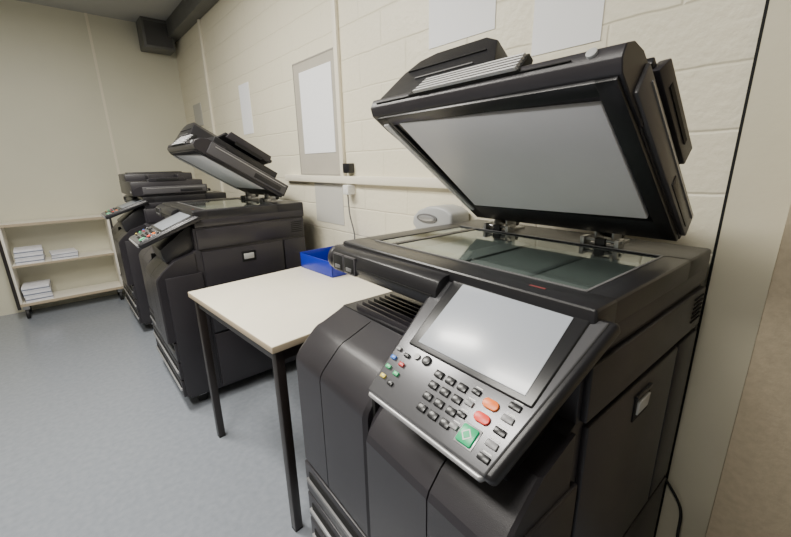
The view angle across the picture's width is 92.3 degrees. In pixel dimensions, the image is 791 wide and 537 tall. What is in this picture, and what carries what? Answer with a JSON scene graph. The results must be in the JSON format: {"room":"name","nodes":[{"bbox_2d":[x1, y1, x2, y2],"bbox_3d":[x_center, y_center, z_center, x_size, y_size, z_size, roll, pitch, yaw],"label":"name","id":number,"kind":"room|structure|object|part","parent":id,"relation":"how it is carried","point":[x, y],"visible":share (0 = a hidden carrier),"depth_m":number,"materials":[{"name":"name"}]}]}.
{"room":"copy room","nodes":[
{"label":"copy room","id":0,"kind":"room"},
{"bbox_2d":[0,0,194,315],"bbox_3d":[-3.672,-0.803,2.988,3.800,2.580,0.100,-14,20,-39],"label":"wall","id":1,"kind":"structure","parent":0,"point":[57,159],"depth_m":3.48,"materials":[{"name":"beige paint"}]},
{"bbox_2d":[84,13,125,202],"bbox_3d":[-3.197,-0.905,3.322,1.275,2.580,0.006,-14,20,-39],"label":"trim","id":2,"kind":"structure","parent":1,"relation":"attached to","point":[85,14],"depth_m":3.55,"materials":[{"name":"beige"}]},
{"bbox_2d":[17,0,181,21],"bbox_3d":[-1.578,-1.488,0.308,4.000,0.100,6.500,-14,20,-39],"label":"ceiling","id":3,"kind":"structure","parent":0,"point":[127,10],"depth_m":3.26,"materials":[{"name":"grey paint"}]},
{"bbox_2d":[136,16,175,55],"bbox_3d":[-2.299,-2.224,3.648,0.260,0.250,0.226,-14,20,-39],"label":"box","id":4,"kind":"object","parent":3,"relation":"attached to","point":[153,37],"visible":0.86,"depth_m":3.57,"materials":[{"name":"grey"}]},
{"bbox_2d":[0,292,311,536],"bbox_3d":[-1.526,1.093,1.028,4.000,0.100,6.500,-14,20,-39],"label":"floor","id":5,"kind":"structure","parent":0,"point":[99,437],"depth_m":1.80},
{"bbox_2d":[0,214,123,318],"bbox_3d":[-3.017,-0.096,3.476,0.774,0.930,0.285,-14,20,-39],"label":"trolley","id":6,"kind":"object","parent":5,"relation":"on","point":[10,266],"visible":0.85,"depth_m":3.38,"materials":[{"name":"beige laminate"}]},
{"bbox_3d":[-3.212,-0.046,3.129,0.022,0.830,0.022,-14,20,-39],"label":"post","id":7,"kind":"part","parent":6,"relation":"part of","materials":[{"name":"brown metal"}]},
{"bbox_2d":[15,253,45,264],"bbox_3d":[-3.183,-0.083,3.319,0.182,0.040,0.222,-14,20,-38],"label":"paper ream","id":8,"kind":"object","parent":6,"relation":"on","point":[41,259],"visible":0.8,"depth_m":3.24,"materials":[{"name":"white paper"}]},
{"bbox_2d":[14,250,43,260],"bbox_3d":[-3.184,-0.122,3.308,0.182,0.040,0.222,-14,20,-39],"label":"paper ream","id":9,"kind":"object","parent":8,"relation":"on","point":[35,255],"visible":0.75,"depth_m":3.23,"materials":[{"name":"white paper"}]},
{"bbox_2d":[13,244,42,255],"bbox_3d":[-3.185,-0.161,3.297,0.182,0.040,0.222,-15,21,-41],"label":"paper ream","id":10,"kind":"object","parent":9,"relation":"on","point":[24,250],"visible":1,"depth_m":3.24,"materials":[{"name":"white paper"}]},
{"bbox_2d":[25,292,53,302],"bbox_3d":[-3.186,0.241,3.400,0.182,0.045,0.222,-15,21,-42],"label":"paper ream","id":11,"kind":"object","parent":6,"relation":"on","point":[47,296],"visible":0.59,"depth_m":3.32,"materials":[{"name":"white paper"}]},
{"bbox_2d":[23,286,51,297],"bbox_3d":[-3.187,0.197,3.388,0.182,0.045,0.222,-14,20,-39],"label":"paper ream","id":12,"kind":"object","parent":11,"relation":"on","point":[47,291],"visible":0.63,"depth_m":3.31,"materials":[{"name":"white paper"}]},
{"bbox_2d":[21,279,50,292],"bbox_3d":[-3.188,0.153,3.376,0.182,0.045,0.222,-13,20,-37],"label":"paper ream","id":13,"kind":"object","parent":12,"relation":"on","point":[32,286],"visible":1,"depth_m":3.33,"materials":[{"name":"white paper"}]},
{"bbox_2d":[52,250,78,259],"bbox_3d":[-3.009,-0.125,3.467,0.182,0.035,0.222,-13,20,-37],"label":"paper ream","id":14,"kind":"object","parent":6,"relation":"on","point":[75,255],"visible":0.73,"depth_m":3.39,"materials":[{"name":"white paper"}]},
{"bbox_2d":[49,247,77,256],"bbox_3d":[-3.017,-0.151,3.453,0.222,0.022,0.182,14,21,42],"label":"paper ream","id":15,"kind":"object","parent":14,"relation":"on","point":[73,250],"visible":1,"depth_m":3.42,"materials":[{"name":"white paper"}]},
{"bbox_2d":[100,171,225,328],"bbox_3d":[-1.945,-0.203,3.258,0.842,1.214,0.747,-14,20,-39],"label":"photocopier","id":16,"kind":"object","parent":5,"relation":"on","point":[144,191],"visible":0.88,"depth_m":2.87,"materials":[{"name":"grey plastic"}]},
{"bbox_3d":[-2.031,-0.401,2.854,0.278,0.223,0.350,-14,20,-39],"label":"control panel","id":17,"kind":"part","parent":16,"relation":"part of","materials":[{"name":"black plastic"}]},
{"bbox_3d":[-2.188,0.113,3.123,0.038,0.106,0.696,-14,20,-39],"label":"paper drawer","id":18,"kind":"part","parent":16,"relation":"part of","materials":[{"name":"grey plastic"}]},
{"bbox_3d":[-2.197,0.227,3.142,0.018,0.014,0.660,-14,20,-39],"label":"drawer handle","id":19,"kind":"part","parent":16,"relation":"part of","materials":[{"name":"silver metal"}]},
{"bbox_3d":[-2.186,0.216,3.152,0.038,0.092,0.696,-14,20,-39],"label":"paper drawer","id":20,"kind":"part","parent":16,"relation":"part of","materials":[{"name":"grey plastic"}]},
{"bbox_3d":[-2.195,0.323,3.169,0.018,0.014,0.660,-14,20,-39],"label":"drawer handle","id":21,"kind":"part","parent":16,"relation":"part of","materials":[{"name":"silver metal"}]},
{"bbox_3d":[-2.184,0.313,3.179,0.038,0.092,0.696,-14,20,-39],"label":"paper drawer","id":22,"kind":"part","parent":16,"relation":"part of","materials":[{"name":"grey plastic"}]},
{"bbox_3d":[-1.684,-0.060,3.054,0.747,0.858,0.015,-14,20,-39],"label":"panel","id":23,"kind":"part","parent":16,"relation":"part of","materials":[{"name":"grey plastic"}]},
{"bbox_3d":[-1.913,-0.698,3.118,0.520,0.162,0.582,-14,20,-39],"label":"scanner lid","id":24,"kind":"part","parent":16,"relation":"part of","materials":[{"name":"grey plastic"}]},
{"bbox_2d":[142,174,186,181],"bbox_3d":[-1.809,-0.696,2.997,0.360,0.085,0.276,-14,20,-39],"label":"document tray","id":25,"kind":"object","parent":16,"relation":"on","point":[145,177],"depth_m":2.95,"materials":[{"name":"black plastic"}]},
{"bbox_3d":[-1.696,-0.613,2.935,0.440,0.054,0.013,-14,20,-39],"label":"lid","id":26,"kind":"part","parent":16,"relation":"part of","materials":[{"name":"grey plastic"}]},
{"bbox_2d":[129,122,305,400],"bbox_3d":[-1.074,-0.085,2.275,0.836,1.480,0.747,-14,20,-39],"label":"photocopier","id":27,"kind":"object","parent":5,"relation":"on","point":[198,244],"visible":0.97,"depth_m":2.00,"materials":[{"name":"grey plastic"}]},
{"bbox_3d":[-1.329,0.363,2.165,0.018,0.014,0.660,-14,20,-39],"label":"drawer handle","id":28,"kind":"part","parent":27,"relation":"part of","materials":[{"name":"grey plastic"}]},
{"bbox_3d":[-1.319,0.360,2.177,0.038,0.106,0.696,-14,20,-39],"label":"paper drawer","id":29,"kind":"part","parent":27,"relation":"part of","materials":[{"name":"grey plastic"}]},
{"bbox_3d":[-1.160,-0.155,1.908,0.273,0.224,0.350,-14,20,-39],"label":"control panel","id":30,"kind":"part","parent":27,"relation":"part of","materials":[{"name":"black plastic"}]},
{"bbox_3d":[-1.327,0.473,2.196,0.018,0.014,0.660,-14,20,-39],"label":"drawer handle","id":31,"kind":"part","parent":27,"relation":"part of","materials":[{"name":"silver metal"}]},
{"bbox_3d":[-1.317,0.463,2.206,0.038,0.092,0.696,-14,20,-39],"label":"paper drawer","id":32,"kind":"part","parent":27,"relation":"part of","materials":[{"name":"grey plastic"}]},
{"bbox_3d":[-1.325,0.569,2.223,0.018,0.014,0.660,-14,20,-39],"label":"drawer handle","id":33,"kind":"part","parent":27,"relation":"part of","materials":[{"name":"silver metal"}]},
{"bbox_3d":[-1.315,0.559,2.232,0.038,0.092,0.696,-14,20,-39],"label":"paper drawer","id":34,"kind":"part","parent":27,"relation":"part of","materials":[{"name":"grey plastic"}]},
{"bbox_2d":[172,134,196,145],"bbox_3d":[-1.136,-0.680,2.039,0.078,0.064,0.290,-14,20,-39],"label":"grille","id":35,"kind":"object","parent":27,"relation":"attached to","point":[183,139],"depth_m":1.98,"materials":[{"name":"black"}]},
{"bbox_3d":[-1.020,-0.384,2.239,0.345,0.001,0.577,-14,20,-39],"label":"platen glass","id":36,"kind":"part","parent":27,"relation":"part of","materials":[{"name":"clear glass"}]},
{"bbox_3d":[-0.974,-0.570,2.198,0.468,0.310,0.582,-14,20,-39],"label":"scanner lid","id":37,"kind":"part","parent":27,"relation":"part of","materials":[{"name":"grey plastic"}]},
{"bbox_3d":[-0.814,0.188,2.103,0.747,0.858,0.015,-14,20,-39],"label":"panel","id":38,"kind":"part","parent":27,"relation":"part of","materials":[{"name":"grey plastic"}]},
{"bbox_2d":[207,132,276,177],"bbox_3d":[-0.856,-0.607,2.080,0.325,0.242,0.276,-14,20,-39],"label":"document tray","id":39,"kind":"object","parent":27,"relation":"on","point":[232,156],"depth_m":1.97,"materials":[{"name":"black plastic"}]},
{"bbox_3d":[-0.765,-0.517,1.999,0.403,0.278,0.013,-14,20,-39],"label":"lid","id":40,"kind":"part","parent":27,"relation":"part of","materials":[{"name":"grey plastic"}]},
{"bbox_2d":[188,266,390,531],"bbox_3d":[-0.349,0.441,1.735,0.770,0.730,0.748,-16,21,-43],"label":"work table","id":41,"kind":"object","parent":5,"relation":"on","point":[275,313],"visible":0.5,"depth_m":1.46,"materials":[{"name":"beige laminate"}]},
{"bbox_3d":[-0.843,0.463,1.733,0.030,0.708,0.030,14,22,43],"label":"leg","id":42,"kind":"part","parent":41,"relation":"part of","materials":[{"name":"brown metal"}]},
{"bbox_3d":[-0.357,0.584,1.262,0.030,0.708,0.030,14,22,43],"label":"leg","id":43,"kind":"part","parent":41,"relation":"part of","materials":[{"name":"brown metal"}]},
{"bbox_2d":[300,246,345,277],"bbox_3d":[-0.309,-0.044,1.960,0.240,0.080,0.290,-15,21,-41],"label":"desk tray","id":44,"kind":"object","parent":41,"relation":"on","point":[316,260],"visible":0.31,"depth_m":1.91,"materials":[{"name":"blue plastic"}]},
{"bbox_2d":[413,204,468,229],"bbox_3d":[0.167,-0.084,1.562,0.116,0.354,0.245,-14,20,-39],"label":"office machine","id":45,"kind":"object","parent":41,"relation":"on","point":[437,215],"visible":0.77,"depth_m":1.46,"materials":[{"name":"grey plastic"}]},
{"bbox_2d":[296,37,710,536],"bbox_3d":[0.223,0.242,0.999,0.807,1.486,0.747,-13,20,-37],"label":"photocopier","id":46,"kind":"object","parent":5,"relation":"on","point":[510,379],"visible":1,"depth_m":0.71,"materials":[{"name":"grey plastic"}]},
{"bbox_3d":[-0.037,0.889,0.957,0.038,0.092,0.696,-13,20,-37],"label":"paper drawer","id":47,"kind":"part","parent":46,"relation":"part of","materials":[{"name":"grey plastic"}]},
{"bbox_3d":[-0.050,0.803,0.921,0.018,0.014,0.660,-13,20,-37],"label":"drawer handle","id":48,"kind":"part","parent":46,"relation":"part of","materials":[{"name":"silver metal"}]},
{"bbox_3d":[-0.039,0.793,0.930,0.038,0.092,0.696,-13,20,-37],"label":"paper drawer","id":49,"kind":"part","parent":46,"relation":"part of","materials":[{"name":"grey plastic"}]},
{"bbox_3d":[-0.052,0.693,0.890,0.018,0.014,0.660,-13,20,-37],"label":"drawer handle","id":50,"kind":"part","parent":46,"relation":"part of","materials":[{"name":"grey plastic"}]},
{"bbox_3d":[-0.041,0.690,0.901,0.038,0.106,0.696,-13,20,-37],"label":"paper drawer","id":51,"kind":"part","parent":46,"relation":"part of","materials":[{"name":"grey plastic"}]},
{"bbox_2d":[333,253,342,270],"bbox_3d":[-0.153,-0.019,1.034,0.014,0.040,0.045,-13,20,-37],"label":"switch","id":52,"kind":"object","parent":46,"relation":"attached to","point":[337,257],"depth_m":1.03,"materials":[{"name":"black plastic"}]},
{"bbox_2d":[344,257,353,274],"bbox_3d":[-0.118,-0.008,0.993,0.014,0.040,0.045,-13,20,-37],"label":"switch","id":53,"kind":"object","parent":46,"relation":"attached to","point":[348,261],"depth_m":0.99,"materials":[{"name":"black plastic"}]},
{"bbox_2d":[343,291,422,335],"bbox_3d":[0.128,0.097,1.099,0.422,0.024,0.375,-13,20,-37],"label":"tray","id":54,"kind":"object","parent":46,"relation":"on","point":[391,313],"depth_m":1.03,"materials":[{"name":"black plastic"}]},
{"bbox_3d":[0.268,-0.050,0.952,0.345,0.001,0.577,-13,20,-37],"label":"platen glass","id":55,"kind":"part","parent":46,"relation":"part of","materials":[{"name":"clear glass"}]},
{"bbox_2d":[408,53,532,95],"bbox_3d":[0.133,-0.364,0.741,0.076,0.055,0.290,-13,20,-37],"label":"grille","id":56,"kind":"object","parent":46,"relation":"attached to","point":[493,75],"depth_m":0.69,"materials":[{"name":"black"}]},
{"bbox_3d":[0.125,0.173,0.636,0.246,0.226,0.350,-13,20,-37],"label":"control panel","id":57,"kind":"part","parent":46,"relation":"part of","materials":[{"name":"black plastic"}]},
{"bbox_3d":[0.293,-0.242,0.891,0.448,0.330,0.582,-13,20,-37],"label":"scanner lid","id":58,"kind":"part","parent":46,"relation":"part of","materials":[{"name":"grey plastic"}]},
{"bbox_3d":[0.462,0.523,0.809,0.747,0.858,0.015,-13,20,-37],"label":"panel","id":59,"kind":"part","parent":46,"relation":"part of","materials":[{"name":"grey plastic"}]},
{"bbox_3d":[0.493,-0.183,0.684,0.387,0.296,0.013,-13,20,-37],"label":"lid","id":60,"kind":"part","parent":46,"relation":"part of","materials":[{"name":"grey plastic"}]},
{"bbox_2d":[647,57,691,163],"bbox_3d":[0.407,-0.262,0.772,0.312,0.240,0.276,-13,20,-37],"label":"document tray","id":61,"kind":"object","parent":46,"relation":"on","point":[668,137],"depth_m":0.63,"materials":[{"name":"black plastic"}]},
{"bbox_2d":[665,476,681,536],"bbox_3d":[0.767,0.764,1.165,0.054,0.354,0.212,-9,17,-26],"label":"power cable","id":62,"kind":"object","parent":46,"relation":"attached to","point":[666,480],"visible":0.94,"depth_m":1.09,"materials":[{"name":"black rubber"}]},
{"bbox_2d":[175,0,765,475],"bbox_3d":[-0.092,-0.572,1.905,0.100,2.580,6.300,-14,20,-39],"label":"wall","id":63,"kind":"structure","parent":0,"point":[710,45],"depth_m":1.74,"materials":[{"name":"beige brick"}]},
{"bbox_2d":[166,0,218,42],"bbox_3d":[-1.018,-1.964,2.420,0.100,0.140,3.800,-14,20,-39],"label":"beam","id":64,"kind":"structure","parent":63,"relation":"attached to","point":[184,17],"depth_m":3.22,"materials":[{"name":"beige paint"}]},
{"bbox_2d":[193,103,203,125],"bbox_3d":[-1.921,-1.494,3.705,0.010,0.200,0.240,-14,20,-39],"label":"paper notice","id":65,"kind":"object","parent":63,"relation":"attached to","point":[197,109],"visible":0.79,"depth_m":3.69,"materials":[{"name":"grey paper"}]},
{"bbox_2d":[197,19,223,191],"bbox_3d":[-1.636,-0.921,3.528,0.020,2.440,0.030,-14,20,-39],"label":"cable conduit","id":66,"kind":"object","parent":63,"relation":"attached to","point":[198,20],"visible":0.44,"depth_m":3.32,"materials":[{"name":"beige plastic"}]},
{"bbox_2d":[238,82,253,134],"bbox_3d":[-1.120,-1.195,2.852,0.007,0.350,0.190,-14,20,-39],"label":"paper notice","id":67,"kind":"object","parent":63,"relation":"attached to","point":[244,94],"visible":1,"depth_m":2.84,"materials":[{"name":"white paper"}]},
{"bbox_2d":[292,47,339,174],"bbox_3d":[-0.450,-0.853,2.154,0.013,0.626,0.446,-14,20,-39],"label":"notice board","id":68,"kind":"object","parent":63,"relation":"attached to","point":[313,76],"visible":0.79,"depth_m":2.13,"materials":[{"name":"grey paper"}]},
{"bbox_2d":[314,182,344,225],"bbox_3d":[-0.389,-0.386,2.235,0.007,0.235,0.300,-14,20,-39],"label":"paper notice","id":69,"kind":"object","parent":63,"relation":"attached to","point":[329,196],"visible":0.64,"depth_m":2.22,"materials":[{"name":"grey paper"}]},
{"bbox_2d":[330,0,345,175],"bbox_3d":[-0.294,-1.106,1.888,0.020,1.255,0.035,-14,20,-39],"label":"cable conduit","id":70,"kind":"object","parent":63,"relation":"attached to","point":[334,5],"visible":1,"depth_m":1.93,"materials":[{"name":"beige plastic"}]},
{"bbox_2d":[343,163,354,238],"bbox_3d":[-0.247,-0.312,2.049,0.050,0.492,0.065,-14,20,-39],"label":"wall socket","id":71,"kind":"object","parent":63,"relation":"attached to","point":[348,190],"visible":0.77,"depth_m":2.00,"materials":[{"name":"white plastic"}]},
{"bbox_2d":[285,175,447,188],"bbox_3d":[-0.217,-0.462,1.985,0.028,0.040,1.540,-14,20,-39],"label":"cable conduit","id":72,"kind":"object","parent":63,"relation":"attached to","point":[364,180],"visible":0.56,"depth_m":1.85,"materials":[{"name":"beige plastic"}]},
{"bbox_2d":[429,0,495,48],"bbox_3d":[0.228,-1.007,1.319,0.007,0.380,0.300,-14,20,-39],"label":"paper notice","id":73,"kind":"object","parent":63,"relation":"attached to","point":[450,21],"visible":1,"depth_m":1.35,"materials":[{"name":"white paper"}]},
{"bbox_2d":[531,0,604,56],"bbox_3d":[0.490,-0.832,1.062,0.007,0.390,0.205,-14,20,-39],"label":"paper notice","id":74,"kind":"object","parent":63,"relation":"attached to","point":[557,24],"visible":1,"depth_m":1.10,"materials":[{"name":"white paper"}]},
{"bbox_2d":[653,0,769,536],"bbox_3d":[0.784,-0.300,0.866,0.012,2.580,0.006,-14,20,-39],"label":"trim","id":75,"kind":"structure","parent":63,"relation":"attached to","point":[767,1],"depth_m":0.92,"materials":[{"name":"black"}]},
{"bbox_2d":[656,0,790,536],"bbox_3d":[1.005,-0.237,0.624,0.012,2.580,0.662,-14,20,-39],"label":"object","id":76,"kind":"structure","parent":63,"relation":"attached to","point":[758,204],"depth_m":0.91,"materials":[{"name":"beige paint"}]},
{"bbox_2d":[705,205,790,536],"bbox_3d":[1.122,-0.175,0.394,0.128,2.580,0.950,-14,20,-39],"label":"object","id":77,"kind":"structure","parent":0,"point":[753,495],"depth_m":0.83,"materials":[{"name":"beige paint"}]}
]}

